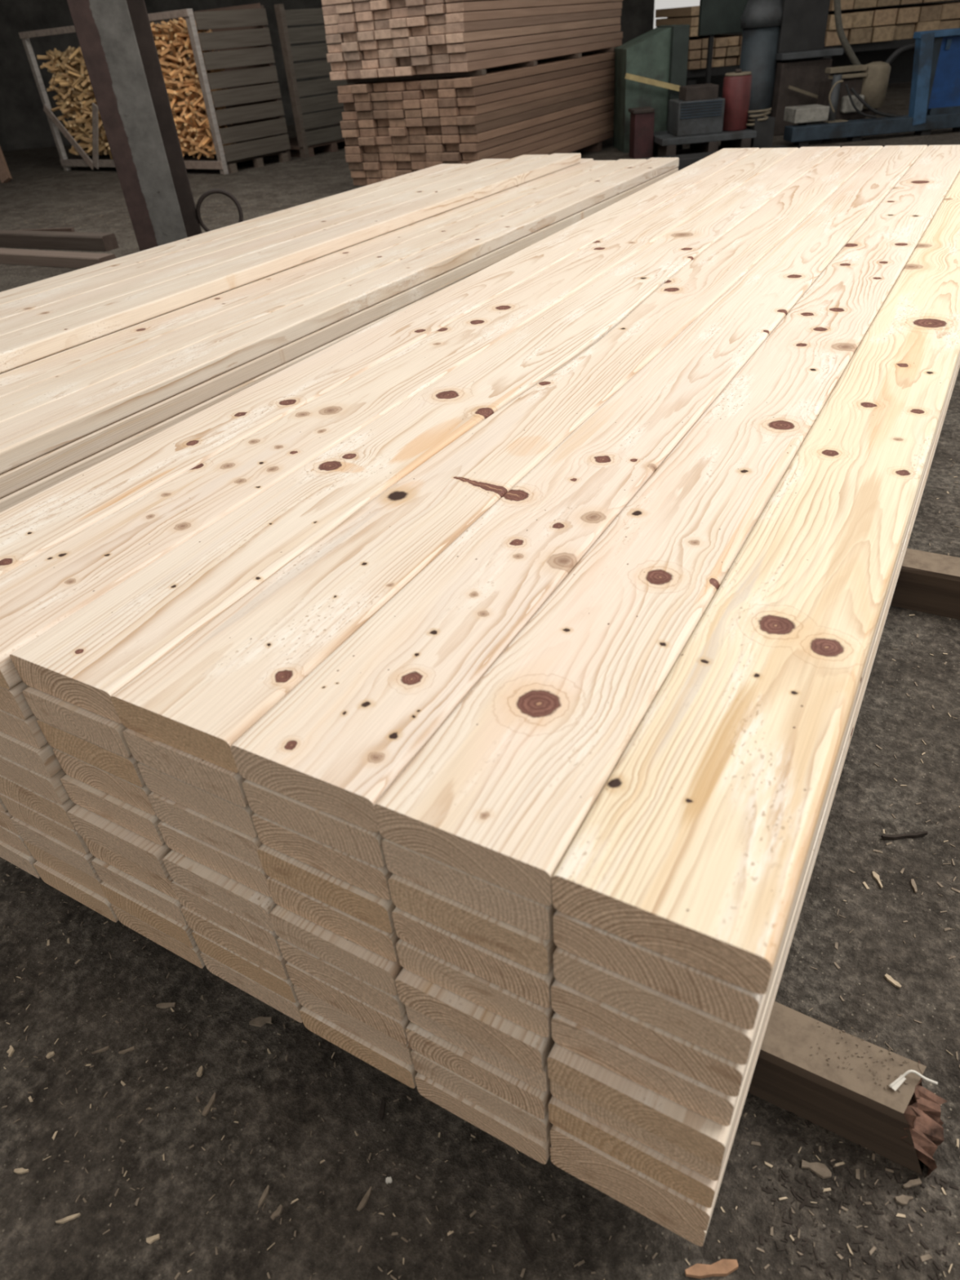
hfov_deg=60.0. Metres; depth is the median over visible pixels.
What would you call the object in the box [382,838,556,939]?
board
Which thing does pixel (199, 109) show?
stick
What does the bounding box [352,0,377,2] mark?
plank
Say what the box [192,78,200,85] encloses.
stick
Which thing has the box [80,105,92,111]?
stick
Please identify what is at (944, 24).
plank
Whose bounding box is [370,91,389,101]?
plank
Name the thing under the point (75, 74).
stick
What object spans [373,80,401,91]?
plank
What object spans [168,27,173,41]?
stick
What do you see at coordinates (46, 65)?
stick
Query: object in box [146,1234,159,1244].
chip
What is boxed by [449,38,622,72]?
plank
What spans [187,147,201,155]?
stick
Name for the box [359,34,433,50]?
plank
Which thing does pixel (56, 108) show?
stick
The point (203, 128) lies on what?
stick
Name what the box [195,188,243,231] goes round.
ring
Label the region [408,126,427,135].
plank
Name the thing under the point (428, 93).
plank
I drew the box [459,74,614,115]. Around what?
plank
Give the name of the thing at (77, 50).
stick
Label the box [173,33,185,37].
stick
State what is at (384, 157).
plank
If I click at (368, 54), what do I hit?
plank
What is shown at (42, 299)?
board
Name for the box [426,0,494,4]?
plank
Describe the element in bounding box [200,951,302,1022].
board
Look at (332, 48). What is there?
plank
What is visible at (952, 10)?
plank
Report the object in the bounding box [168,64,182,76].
stick
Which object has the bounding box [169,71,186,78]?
stick
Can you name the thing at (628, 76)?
yellow lath
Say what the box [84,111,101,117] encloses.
stick
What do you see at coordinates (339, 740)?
board
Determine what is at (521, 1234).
chip
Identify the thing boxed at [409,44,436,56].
plank
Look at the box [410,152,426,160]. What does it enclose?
plank
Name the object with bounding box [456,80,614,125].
plank
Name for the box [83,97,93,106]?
stick
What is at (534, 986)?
board
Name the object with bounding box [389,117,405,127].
plank
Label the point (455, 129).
plank
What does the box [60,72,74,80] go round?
stick
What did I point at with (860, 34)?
plank
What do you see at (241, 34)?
crate
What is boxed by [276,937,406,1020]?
board
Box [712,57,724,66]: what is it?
plank
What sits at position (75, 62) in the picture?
stick
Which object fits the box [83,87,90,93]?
stick
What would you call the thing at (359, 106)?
plank
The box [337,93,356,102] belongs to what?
plank
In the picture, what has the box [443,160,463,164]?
plank
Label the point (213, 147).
stick
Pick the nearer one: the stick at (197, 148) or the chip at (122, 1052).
the chip at (122, 1052)
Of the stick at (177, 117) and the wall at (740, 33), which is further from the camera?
the wall at (740, 33)
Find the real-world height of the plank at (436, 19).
0.064 m
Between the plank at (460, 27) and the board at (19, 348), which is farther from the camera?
the plank at (460, 27)
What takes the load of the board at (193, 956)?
on the bearer at (903, 1127)
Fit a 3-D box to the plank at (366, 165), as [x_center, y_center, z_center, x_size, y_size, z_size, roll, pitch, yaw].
[-0.172,-5.593,9.297,0.175,0.064,3.725,15,41,25]
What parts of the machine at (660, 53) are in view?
frame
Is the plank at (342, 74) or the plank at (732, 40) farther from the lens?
the plank at (732, 40)
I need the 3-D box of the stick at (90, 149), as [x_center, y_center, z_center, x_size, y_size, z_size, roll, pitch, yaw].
[-5.543,-7.080,11.936,0.230,0.148,0.046,-5,36,1]
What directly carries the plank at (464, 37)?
on the plank at (526, 39)
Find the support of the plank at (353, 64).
on the plank at (352, 74)
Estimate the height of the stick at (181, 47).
0.108 m
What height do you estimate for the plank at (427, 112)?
0.067 m
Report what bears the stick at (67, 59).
in the crate at (95, 160)
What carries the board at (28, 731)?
on the board at (43, 761)
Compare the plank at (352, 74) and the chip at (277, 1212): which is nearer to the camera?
the chip at (277, 1212)
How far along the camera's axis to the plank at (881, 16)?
11.88 m
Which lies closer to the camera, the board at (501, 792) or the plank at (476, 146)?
the board at (501, 792)
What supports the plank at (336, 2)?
on the plank at (348, 7)
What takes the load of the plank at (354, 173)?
on the plank at (357, 181)
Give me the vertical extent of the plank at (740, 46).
0.108 m
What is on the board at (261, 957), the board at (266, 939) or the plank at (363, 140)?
the board at (266, 939)
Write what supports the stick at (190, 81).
on the stick at (180, 84)
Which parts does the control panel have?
leg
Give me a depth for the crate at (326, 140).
11.11 m
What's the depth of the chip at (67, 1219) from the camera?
1.15 m
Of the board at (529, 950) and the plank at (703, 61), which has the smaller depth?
the board at (529, 950)
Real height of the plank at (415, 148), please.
0.063 m
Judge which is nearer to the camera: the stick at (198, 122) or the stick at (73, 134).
the stick at (198, 122)
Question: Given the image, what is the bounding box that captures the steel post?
[66,0,202,251]
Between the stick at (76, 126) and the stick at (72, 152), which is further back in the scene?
the stick at (72, 152)
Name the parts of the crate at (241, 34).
rail, rail, corner post, panel, corner post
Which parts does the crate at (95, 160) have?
corner post, rail, rail, panel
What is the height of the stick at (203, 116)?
0.115 m
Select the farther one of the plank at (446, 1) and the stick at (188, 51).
the stick at (188, 51)
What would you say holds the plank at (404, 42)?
on the plank at (403, 51)
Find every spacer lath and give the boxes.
[346,69,486,83]
[483,60,537,69]
[536,53,582,60]
[580,47,615,53]
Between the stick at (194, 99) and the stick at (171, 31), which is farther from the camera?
the stick at (194, 99)
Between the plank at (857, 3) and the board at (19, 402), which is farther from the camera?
the plank at (857, 3)
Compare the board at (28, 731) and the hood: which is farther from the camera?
the hood
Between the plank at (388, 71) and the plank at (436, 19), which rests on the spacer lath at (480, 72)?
the plank at (388, 71)
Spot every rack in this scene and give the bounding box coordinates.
[686,64,739,97]
[822,35,956,84]
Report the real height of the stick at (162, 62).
0.085 m
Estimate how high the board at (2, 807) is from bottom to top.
0.053 m
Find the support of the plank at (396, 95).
on the plank at (393, 104)
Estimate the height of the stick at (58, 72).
0.157 m
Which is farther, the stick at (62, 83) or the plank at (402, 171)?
the stick at (62, 83)
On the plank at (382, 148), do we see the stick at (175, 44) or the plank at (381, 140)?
the plank at (381, 140)
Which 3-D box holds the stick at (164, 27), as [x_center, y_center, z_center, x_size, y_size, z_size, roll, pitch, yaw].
[-3.738,-7.369,9.997,0.185,0.051,0.037,-1,37,6]
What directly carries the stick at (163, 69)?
in the crate at (241, 34)
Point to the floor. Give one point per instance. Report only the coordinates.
(326, 1242)
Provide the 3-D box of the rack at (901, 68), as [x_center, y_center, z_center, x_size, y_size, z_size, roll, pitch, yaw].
[6.253,-9.176,13.242,2.613,0.676,2.400,-5,36,0]
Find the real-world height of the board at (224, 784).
0.054 m
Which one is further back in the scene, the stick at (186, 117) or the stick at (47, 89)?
the stick at (47, 89)
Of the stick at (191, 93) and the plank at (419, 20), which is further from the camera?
the stick at (191, 93)
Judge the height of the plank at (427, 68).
0.067 m
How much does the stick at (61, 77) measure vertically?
0.099 m
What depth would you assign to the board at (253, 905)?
1.13 m
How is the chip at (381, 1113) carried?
on the floor
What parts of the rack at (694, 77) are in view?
leg, plate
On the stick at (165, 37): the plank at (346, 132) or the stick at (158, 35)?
the stick at (158, 35)
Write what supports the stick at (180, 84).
in the crate at (241, 34)
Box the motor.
[667,83,724,137]
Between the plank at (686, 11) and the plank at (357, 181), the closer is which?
the plank at (357, 181)
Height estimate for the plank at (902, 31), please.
0.174 m
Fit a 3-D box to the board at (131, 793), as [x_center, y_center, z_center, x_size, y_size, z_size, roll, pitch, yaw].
[0.607,-1.080,2.760,0.194,0.053,4.672,15,41,25]
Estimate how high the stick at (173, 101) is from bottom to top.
0.170 m
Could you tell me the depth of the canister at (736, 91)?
8.60 m
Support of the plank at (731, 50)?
on the plank at (729, 60)
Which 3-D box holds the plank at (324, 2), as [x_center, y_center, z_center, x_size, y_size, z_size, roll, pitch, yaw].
[-0.463,-6.685,8.635,0.176,0.066,3.681,15,41,25]
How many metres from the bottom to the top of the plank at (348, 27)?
0.066 m
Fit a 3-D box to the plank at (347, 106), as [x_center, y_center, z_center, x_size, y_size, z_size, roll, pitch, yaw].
[-0.349,-6.044,9.109,0.178,0.064,3.659,15,41,25]
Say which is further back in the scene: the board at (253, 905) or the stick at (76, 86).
the stick at (76, 86)
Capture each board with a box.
[0,147,759,576]
[0,147,798,689]
[0,153,581,373]
[0,154,548,336]
[0,157,679,474]
[0,158,509,319]
[0,158,593,375]
[0,159,646,422]
[0,160,615,397]
[0,163,466,305]
[0,167,678,498]
[0,266,488,512]
[0,680,33,719]
[0,709,47,748]
[0,731,62,777]
[0,754,70,804]
[0,774,75,829]
[0,792,89,853]
[0,798,7,812]
[0,810,19,835]
[0,825,31,856]
[0,840,40,878]
[9,146,840,723]
[10,816,97,878]
[22,686,132,757]
[23,840,106,897]
[33,861,118,922]
[36,719,145,786]
[53,748,155,815]
[60,773,164,845]
[66,804,171,878]
[81,835,177,899]
[91,857,187,925]
[99,881,196,948]
[111,145,883,773]
[111,904,204,968]
[122,728,248,807]
[137,762,257,837]
[148,791,262,868]
[157,821,271,897]
[162,849,276,931]
[170,880,281,955]
[180,906,288,979]
[191,930,297,1003]
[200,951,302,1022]
[230,144,927,832]
[242,779,386,867]
[251,813,392,900]
[257,844,395,933]
[266,876,399,961]
[268,904,403,995]
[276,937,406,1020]
[285,961,410,1044]
[293,985,413,1065]
[298,1006,417,1088]
[373,144,959,906]
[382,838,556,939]
[387,873,557,974]
[391,906,555,1008]
[395,938,555,1037]
[395,968,555,1073]
[404,1004,550,1091]
[405,1022,552,1119]
[410,1049,552,1142]
[414,1072,551,1164]
[546,357,959,1166]
[548,363,959,1208]
[550,361,959,1181]
[550,364,959,1231]
[551,171,959,994]
[551,356,959,1097]
[551,360,959,1126]
[552,910,764,1030]
[553,353,959,1065]
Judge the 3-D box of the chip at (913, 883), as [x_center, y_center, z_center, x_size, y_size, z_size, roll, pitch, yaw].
[0.775,0.439,1.484,0.008,0.005,0.027,0,37,7]
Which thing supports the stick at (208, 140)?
in the crate at (241, 34)
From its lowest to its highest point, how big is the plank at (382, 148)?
0.064 m
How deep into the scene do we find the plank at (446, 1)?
6.93 m
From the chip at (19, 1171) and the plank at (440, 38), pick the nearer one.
the chip at (19, 1171)
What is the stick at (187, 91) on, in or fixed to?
in the crate at (241, 34)
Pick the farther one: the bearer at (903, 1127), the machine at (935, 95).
the machine at (935, 95)
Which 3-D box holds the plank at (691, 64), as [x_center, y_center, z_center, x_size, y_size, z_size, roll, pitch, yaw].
[2.950,-8.702,12.528,0.158,0.098,2.200,-5,36,0]
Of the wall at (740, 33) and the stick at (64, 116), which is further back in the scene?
the wall at (740, 33)
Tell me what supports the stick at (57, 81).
on the heap at (78, 55)
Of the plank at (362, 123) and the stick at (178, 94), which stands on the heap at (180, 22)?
the stick at (178, 94)
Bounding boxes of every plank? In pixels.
[0,146,12,182]
[321,0,338,5]
[322,5,351,15]
[323,13,355,25]
[324,24,372,34]
[325,33,343,44]
[326,50,357,62]
[327,43,342,53]
[329,69,354,79]
[330,60,351,71]
[334,0,359,4]
[335,3,362,13]
[337,13,364,23]
[337,22,417,33]
[337,81,371,93]
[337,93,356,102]
[339,119,360,128]
[341,37,396,52]
[342,31,357,42]
[342,110,358,119]
[342,128,361,137]
[343,49,365,61]
[343,102,356,111]
[344,136,361,145]
[344,145,364,154]
[345,152,365,162]
[346,58,374,70]
[346,68,368,79]
[348,161,364,169]
[350,169,366,177]
[351,80,386,93]
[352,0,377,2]
[352,177,367,185]
[353,0,380,12]
[353,91,378,102]
[354,101,374,111]
[355,10,389,22]
[356,19,445,31]
[356,31,375,40]
[356,110,373,119]
[358,119,377,128]
[358,135,379,145]
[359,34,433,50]
[359,126,381,136]
[360,67,380,78]
[361,57,382,69]
[362,160,382,169]
[363,47,397,59]
[363,152,380,161]
[364,144,380,152]
[365,168,383,177]
[366,177,382,185]
[369,0,396,10]
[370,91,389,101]
[373,8,417,20]
[373,26,411,39]
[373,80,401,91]
[373,100,388,110]
[373,109,390,119]
[374,19,444,30]
[375,135,392,144]
[377,37,402,48]
[377,46,408,58]
[377,66,400,77]
[377,118,391,127]
[377,126,390,135]
[377,144,394,152]
[378,152,395,161]
[379,57,399,67]
[381,160,398,168]
[381,168,400,177]
[386,78,423,91]
[386,89,410,100]
[386,108,409,118]
[387,99,405,109]
[388,126,409,136]
[389,17,452,28]
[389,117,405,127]
[391,0,408,8]
[391,7,434,18]
[391,27,412,38]
[391,134,409,144]
[392,37,409,48]
[392,45,417,57]
[392,143,413,152]
[394,65,416,76]
[394,152,411,161]
[395,168,413,177]
[397,160,413,168]
[399,55,418,66]
[402,88,426,99]
[403,97,426,109]
[404,108,422,118]
[404,117,424,126]
[405,0,437,6]
[405,60,538,89]
[406,11,586,26]
[407,4,451,16]
[408,19,584,46]
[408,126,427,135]
[408,133,431,143]
[408,143,427,153]
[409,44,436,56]
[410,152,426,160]
[411,24,439,36]
[411,53,438,66]
[411,160,426,169]
[416,63,437,74]
[420,53,591,89]
[420,97,441,108]
[421,107,439,117]
[422,116,440,126]
[423,88,444,97]
[424,133,443,143]
[425,2,602,14]
[425,143,446,152]
[425,151,448,161]
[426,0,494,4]
[426,125,443,134]
[426,160,443,168]
[427,18,594,44]
[428,9,604,25]
[429,24,446,35]
[431,25,606,54]
[431,52,460,64]
[432,62,451,73]
[438,52,601,88]
[438,87,461,97]
[438,97,459,107]
[439,106,461,116]
[440,115,462,125]
[441,124,459,134]
[441,133,461,143]
[441,151,463,161]
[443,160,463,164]
[444,0,493,2]
[445,0,622,13]
[445,1,622,23]
[445,8,621,33]
[445,17,620,43]
[445,142,462,151]
[447,24,620,53]
[449,31,622,62]
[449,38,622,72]
[453,51,614,88]
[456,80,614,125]
[457,58,614,97]
[457,66,614,106]
[458,102,613,151]
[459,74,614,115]
[459,88,614,133]
[460,95,614,142]
[461,116,613,164]
[462,109,613,159]
[509,123,613,159]
[546,130,613,155]
[655,5,699,17]
[655,16,698,26]
[666,15,698,17]
[687,59,700,69]
[688,26,697,36]
[688,36,715,48]
[688,39,702,49]
[688,48,701,59]
[692,48,714,58]
[694,57,712,68]
[695,35,739,45]
[697,36,728,47]
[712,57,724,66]
[713,47,726,57]
[714,34,742,44]
[720,45,739,56]
[721,56,737,66]
[730,54,740,65]
[735,44,741,54]
[824,29,848,46]
[826,13,853,30]
[828,0,853,10]
[828,8,897,26]
[828,10,873,27]
[843,26,872,44]
[845,6,920,23]
[853,0,877,8]
[856,4,942,22]
[866,25,895,42]
[870,2,959,19]
[875,0,900,6]
[885,23,915,39]
[899,0,922,4]
[899,1,959,5]
[903,20,940,38]
[922,0,944,2]
[938,19,959,29]
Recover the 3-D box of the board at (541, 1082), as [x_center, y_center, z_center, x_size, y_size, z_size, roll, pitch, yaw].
[1.134,-0.798,2.593,0.194,0.054,4.689,15,41,25]
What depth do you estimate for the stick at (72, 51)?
11.31 m
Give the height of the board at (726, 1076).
0.053 m
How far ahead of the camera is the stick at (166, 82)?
10.45 m
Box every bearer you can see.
[573,141,602,151]
[747,1001,947,1177]
[890,548,959,619]
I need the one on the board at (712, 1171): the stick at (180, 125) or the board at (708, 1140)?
the board at (708, 1140)
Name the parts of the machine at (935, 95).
post, rail, plate, panel, panel plate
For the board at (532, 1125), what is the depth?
1.05 m
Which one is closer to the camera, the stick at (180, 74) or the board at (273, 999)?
the board at (273, 999)
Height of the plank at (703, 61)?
0.099 m
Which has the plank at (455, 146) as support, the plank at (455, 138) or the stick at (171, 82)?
the plank at (455, 138)
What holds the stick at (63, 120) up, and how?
in the crate at (95, 160)
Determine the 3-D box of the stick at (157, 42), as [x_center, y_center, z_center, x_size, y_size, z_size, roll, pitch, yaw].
[-3.926,-7.339,10.225,0.183,0.065,0.041,4,37,12]
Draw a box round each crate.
[18,18,191,170]
[147,3,291,174]
[186,3,351,157]
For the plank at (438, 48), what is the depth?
7.18 m
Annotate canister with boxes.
[628,106,654,158]
[722,68,751,131]
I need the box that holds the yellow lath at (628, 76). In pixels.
[624,72,679,91]
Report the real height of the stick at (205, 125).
0.065 m
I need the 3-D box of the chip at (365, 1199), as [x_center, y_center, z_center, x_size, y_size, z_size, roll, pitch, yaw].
[-0.159,0.772,1.148,0.007,0.005,0.032,15,41,25]
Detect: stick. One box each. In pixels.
[17,226,75,231]
[36,54,50,59]
[40,60,53,68]
[42,62,51,69]
[46,52,54,59]
[46,86,61,91]
[48,76,54,84]
[48,83,55,89]
[50,60,57,69]
[50,67,59,72]
[51,105,61,111]
[53,53,61,60]
[53,71,60,84]
[53,85,65,93]
[53,92,64,100]
[54,89,68,100]
[55,78,66,83]
[55,102,67,106]
[56,63,66,78]
[57,72,69,79]
[57,114,67,119]
[59,81,71,86]
[59,96,71,110]
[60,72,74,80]
[61,106,74,113]
[61,118,68,127]
[62,48,74,63]
[62,55,69,69]
[62,90,72,99]
[64,63,79,74]
[66,48,71,57]
[66,77,73,83]
[66,85,71,95]
[67,70,85,78]
[67,120,77,124]
[68,46,79,59]
[68,149,78,155]
[69,124,79,132]
[70,101,81,104]
[70,132,81,136]
[71,55,83,66]
[71,77,80,88]
[71,103,77,113]
[72,93,81,97]
[73,103,84,111]
[73,124,82,132]
[74,84,83,91]
[75,107,81,118]
[75,118,89,123]
[75,129,87,139]
[77,87,87,101]
[79,126,92,138]
[80,65,84,76]
[80,98,89,105]
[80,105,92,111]
[80,136,92,143]
[80,142,92,148]
[81,78,87,86]
[82,121,91,131]
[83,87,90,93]
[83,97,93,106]
[83,137,92,141]
[84,91,93,98]
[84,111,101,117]
[84,123,99,132]
[86,91,94,95]
[87,142,100,153]
[98,142,108,151]
[103,146,108,155]
[107,146,112,159]
[151,27,160,34]
[154,34,168,37]
[154,40,168,45]
[159,40,172,49]
[160,47,170,55]
[160,60,176,66]
[160,66,173,75]
[161,25,176,29]
[161,35,168,39]
[161,53,179,62]
[162,50,175,62]
[162,67,172,76]
[164,75,175,80]
[164,80,177,86]
[164,83,173,88]
[167,88,181,95]
[168,19,187,33]
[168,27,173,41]
[168,41,182,48]
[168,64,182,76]
[168,80,181,84]
[169,40,176,57]
[169,62,179,68]
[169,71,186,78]
[170,97,175,108]
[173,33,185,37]
[173,64,187,75]
[173,90,177,103]
[173,106,183,111]
[173,118,186,123]
[175,122,182,130]
[176,32,189,36]
[176,49,186,59]
[176,88,186,93]
[176,92,186,99]
[176,115,194,125]
[177,37,186,44]
[177,44,184,53]
[177,82,195,87]
[177,101,186,105]
[178,72,183,83]
[179,128,188,137]
[179,137,190,142]
[181,55,189,68]
[181,105,186,116]
[181,146,191,151]
[182,18,187,32]
[182,69,194,76]
[182,77,196,84]
[183,122,189,128]
[184,36,190,48]
[184,91,195,104]
[184,107,198,120]
[184,142,191,147]
[185,86,190,95]
[186,48,203,56]
[186,97,197,108]
[186,104,196,115]
[186,135,194,141]
[187,128,193,137]
[187,128,204,133]
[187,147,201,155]
[188,85,198,93]
[188,114,199,128]
[189,91,195,99]
[190,62,195,69]
[190,140,208,146]
[191,66,196,75]
[191,138,195,151]
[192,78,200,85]
[192,95,203,107]
[192,106,201,119]
[194,136,201,142]
[195,111,207,118]
[195,117,200,124]
[195,133,211,137]
[195,146,213,158]
[196,126,205,132]
[197,146,205,159]
[198,134,208,148]
[199,117,208,126]
[199,142,211,149]
[200,101,204,109]
[202,123,210,128]
[202,135,213,146]
[205,127,212,138]
[211,139,214,152]
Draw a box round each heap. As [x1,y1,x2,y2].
[45,45,109,155]
[150,17,236,158]
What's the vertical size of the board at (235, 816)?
0.053 m
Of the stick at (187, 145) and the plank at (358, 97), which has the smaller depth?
the plank at (358, 97)
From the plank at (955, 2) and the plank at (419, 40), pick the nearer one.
the plank at (419, 40)
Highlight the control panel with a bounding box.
[697,0,747,83]
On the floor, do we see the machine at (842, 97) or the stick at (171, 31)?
the machine at (842, 97)
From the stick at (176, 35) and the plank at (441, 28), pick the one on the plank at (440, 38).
the plank at (441, 28)
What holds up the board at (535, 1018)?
on the board at (531, 1050)
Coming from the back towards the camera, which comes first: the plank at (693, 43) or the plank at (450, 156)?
the plank at (693, 43)
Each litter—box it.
[0,874,955,1279]
[3,195,301,229]
[3,866,959,1279]
[751,461,959,1270]
[753,1111,959,1279]
[808,458,959,1255]
[810,1013,909,1092]
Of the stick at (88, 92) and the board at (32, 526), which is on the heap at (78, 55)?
the stick at (88, 92)
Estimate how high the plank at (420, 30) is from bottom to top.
0.066 m
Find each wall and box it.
[0,0,654,151]
[723,0,959,35]
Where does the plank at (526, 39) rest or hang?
on the plank at (468, 56)
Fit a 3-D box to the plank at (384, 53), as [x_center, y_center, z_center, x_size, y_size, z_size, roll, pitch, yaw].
[0.050,-6.227,8.656,0.178,0.063,3.701,15,41,25]
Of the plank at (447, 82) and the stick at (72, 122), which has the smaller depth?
the plank at (447, 82)
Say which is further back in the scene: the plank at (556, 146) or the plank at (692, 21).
the plank at (692, 21)
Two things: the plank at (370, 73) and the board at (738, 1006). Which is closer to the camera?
the board at (738, 1006)
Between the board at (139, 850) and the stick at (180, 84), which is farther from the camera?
the stick at (180, 84)
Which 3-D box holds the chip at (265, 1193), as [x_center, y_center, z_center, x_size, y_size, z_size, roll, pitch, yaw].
[-0.302,0.776,1.159,0.006,0.005,0.028,8,38,17]
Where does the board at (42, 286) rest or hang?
on the board
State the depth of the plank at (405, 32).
7.20 m
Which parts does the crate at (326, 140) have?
corner post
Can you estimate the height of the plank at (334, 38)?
0.063 m
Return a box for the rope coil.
[746,107,775,147]
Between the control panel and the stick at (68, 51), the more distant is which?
the stick at (68, 51)
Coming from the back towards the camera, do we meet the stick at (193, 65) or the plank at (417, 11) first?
the stick at (193, 65)
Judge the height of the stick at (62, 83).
0.060 m
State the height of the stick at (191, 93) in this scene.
0.112 m
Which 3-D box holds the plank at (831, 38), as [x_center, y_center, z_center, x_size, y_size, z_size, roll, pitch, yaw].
[5.085,-9.395,12.958,0.308,0.179,2.400,-5,36,0]
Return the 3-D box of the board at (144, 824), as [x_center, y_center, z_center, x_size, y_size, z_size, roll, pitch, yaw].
[0.609,-1.037,2.795,0.197,0.054,4.691,15,41,25]
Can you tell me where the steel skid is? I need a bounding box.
[653,128,756,156]
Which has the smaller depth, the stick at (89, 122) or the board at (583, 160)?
the board at (583, 160)
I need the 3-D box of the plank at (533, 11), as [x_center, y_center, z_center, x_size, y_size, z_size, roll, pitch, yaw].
[0.663,-6.210,8.209,0.173,0.063,3.691,15,41,25]
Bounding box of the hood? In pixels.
[740,0,782,28]
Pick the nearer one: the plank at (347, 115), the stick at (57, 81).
the plank at (347, 115)
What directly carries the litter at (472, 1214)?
on the floor
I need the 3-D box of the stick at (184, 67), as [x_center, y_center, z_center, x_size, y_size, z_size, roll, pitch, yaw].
[-3.697,-7.042,10.270,0.239,0.115,0.040,13,40,23]
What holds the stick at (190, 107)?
on the stick at (199, 109)
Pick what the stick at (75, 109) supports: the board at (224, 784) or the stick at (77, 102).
the stick at (77, 102)
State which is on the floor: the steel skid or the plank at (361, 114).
the steel skid
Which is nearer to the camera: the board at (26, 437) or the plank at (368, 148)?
the board at (26, 437)
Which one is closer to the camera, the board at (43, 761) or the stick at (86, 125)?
the board at (43, 761)
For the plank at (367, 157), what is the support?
on the plank at (366, 165)
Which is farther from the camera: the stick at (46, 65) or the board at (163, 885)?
the stick at (46, 65)
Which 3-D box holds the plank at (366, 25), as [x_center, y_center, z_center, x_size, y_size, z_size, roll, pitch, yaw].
[-0.143,-6.422,8.590,0.175,0.066,3.654,15,41,25]
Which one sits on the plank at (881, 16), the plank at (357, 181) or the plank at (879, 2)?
the plank at (879, 2)
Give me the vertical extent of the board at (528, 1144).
0.053 m
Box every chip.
[6,1045,14,1057]
[13,1168,29,1174]
[45,1051,54,1058]
[55,1213,80,1223]
[91,1045,109,1054]
[118,1046,134,1054]
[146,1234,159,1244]
[155,1002,176,1008]
[195,1066,203,1076]
[201,1092,216,1116]
[248,1016,271,1026]
[257,1185,269,1208]
[270,1204,283,1220]
[356,1186,372,1211]
[378,1097,386,1120]
[385,1176,391,1183]
[515,1225,533,1262]
[684,1258,738,1279]
[800,1160,831,1178]
[871,871,883,888]
[880,831,928,839]
[884,973,901,988]
[894,1194,913,1205]
[902,1178,921,1188]
[910,879,917,893]
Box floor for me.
[0,81,959,1279]
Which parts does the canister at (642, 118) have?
lid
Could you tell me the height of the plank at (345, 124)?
0.066 m
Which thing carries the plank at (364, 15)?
on the plank at (366, 25)
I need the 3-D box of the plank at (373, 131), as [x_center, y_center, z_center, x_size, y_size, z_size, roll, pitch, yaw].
[-0.186,-5.822,9.141,0.174,0.063,3.714,15,41,25]
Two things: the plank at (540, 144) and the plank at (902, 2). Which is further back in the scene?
the plank at (902, 2)
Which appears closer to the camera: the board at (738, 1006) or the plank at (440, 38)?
the board at (738, 1006)
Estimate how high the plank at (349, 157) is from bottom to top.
0.066 m
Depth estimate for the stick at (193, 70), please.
10.09 m
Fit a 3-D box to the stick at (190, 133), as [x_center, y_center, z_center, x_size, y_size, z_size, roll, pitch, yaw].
[-3.722,-6.513,10.692,0.042,0.115,0.215,-22,40,-22]
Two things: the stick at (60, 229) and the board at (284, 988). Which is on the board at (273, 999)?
the board at (284, 988)
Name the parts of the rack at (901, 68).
plate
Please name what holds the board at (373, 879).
on the board at (362, 904)
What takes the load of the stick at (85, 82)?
in the crate at (95, 160)
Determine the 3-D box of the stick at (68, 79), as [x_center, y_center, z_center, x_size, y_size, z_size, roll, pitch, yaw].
[-5.648,-7.713,11.496,0.035,0.104,0.183,2,37,9]
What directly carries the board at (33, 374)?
on the board
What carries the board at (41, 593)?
on the board at (13, 701)
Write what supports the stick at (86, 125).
in the crate at (95, 160)
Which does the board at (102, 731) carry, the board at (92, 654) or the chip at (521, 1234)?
the board at (92, 654)
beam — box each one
[0,229,119,251]
[0,248,115,268]
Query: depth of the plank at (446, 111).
7.39 m
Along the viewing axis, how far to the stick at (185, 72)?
10.21 m
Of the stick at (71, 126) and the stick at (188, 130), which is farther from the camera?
the stick at (71, 126)
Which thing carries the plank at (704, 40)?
on the plank at (704, 51)
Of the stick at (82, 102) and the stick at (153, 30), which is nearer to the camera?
the stick at (153, 30)
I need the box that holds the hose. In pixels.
[833,0,861,65]
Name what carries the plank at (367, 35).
on the plank at (366, 45)
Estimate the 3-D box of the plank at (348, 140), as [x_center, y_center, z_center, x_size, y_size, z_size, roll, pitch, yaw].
[-0.345,-5.810,9.259,0.176,0.065,3.712,15,41,25]
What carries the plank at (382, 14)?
on the plank at (379, 24)
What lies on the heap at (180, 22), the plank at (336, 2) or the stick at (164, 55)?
the stick at (164, 55)
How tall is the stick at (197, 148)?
0.165 m
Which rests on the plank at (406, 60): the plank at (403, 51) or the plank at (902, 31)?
the plank at (403, 51)
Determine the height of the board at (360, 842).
0.053 m
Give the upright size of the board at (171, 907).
0.053 m
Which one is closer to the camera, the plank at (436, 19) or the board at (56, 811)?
the board at (56, 811)
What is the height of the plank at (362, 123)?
0.065 m
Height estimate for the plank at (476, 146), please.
0.063 m
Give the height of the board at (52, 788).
0.053 m
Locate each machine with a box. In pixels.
[613,24,689,153]
[739,0,843,136]
[783,27,959,146]
[783,61,902,144]
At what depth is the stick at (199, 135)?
10.60 m
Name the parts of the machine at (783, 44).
lever, cross rail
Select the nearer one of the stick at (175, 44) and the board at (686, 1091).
the board at (686, 1091)

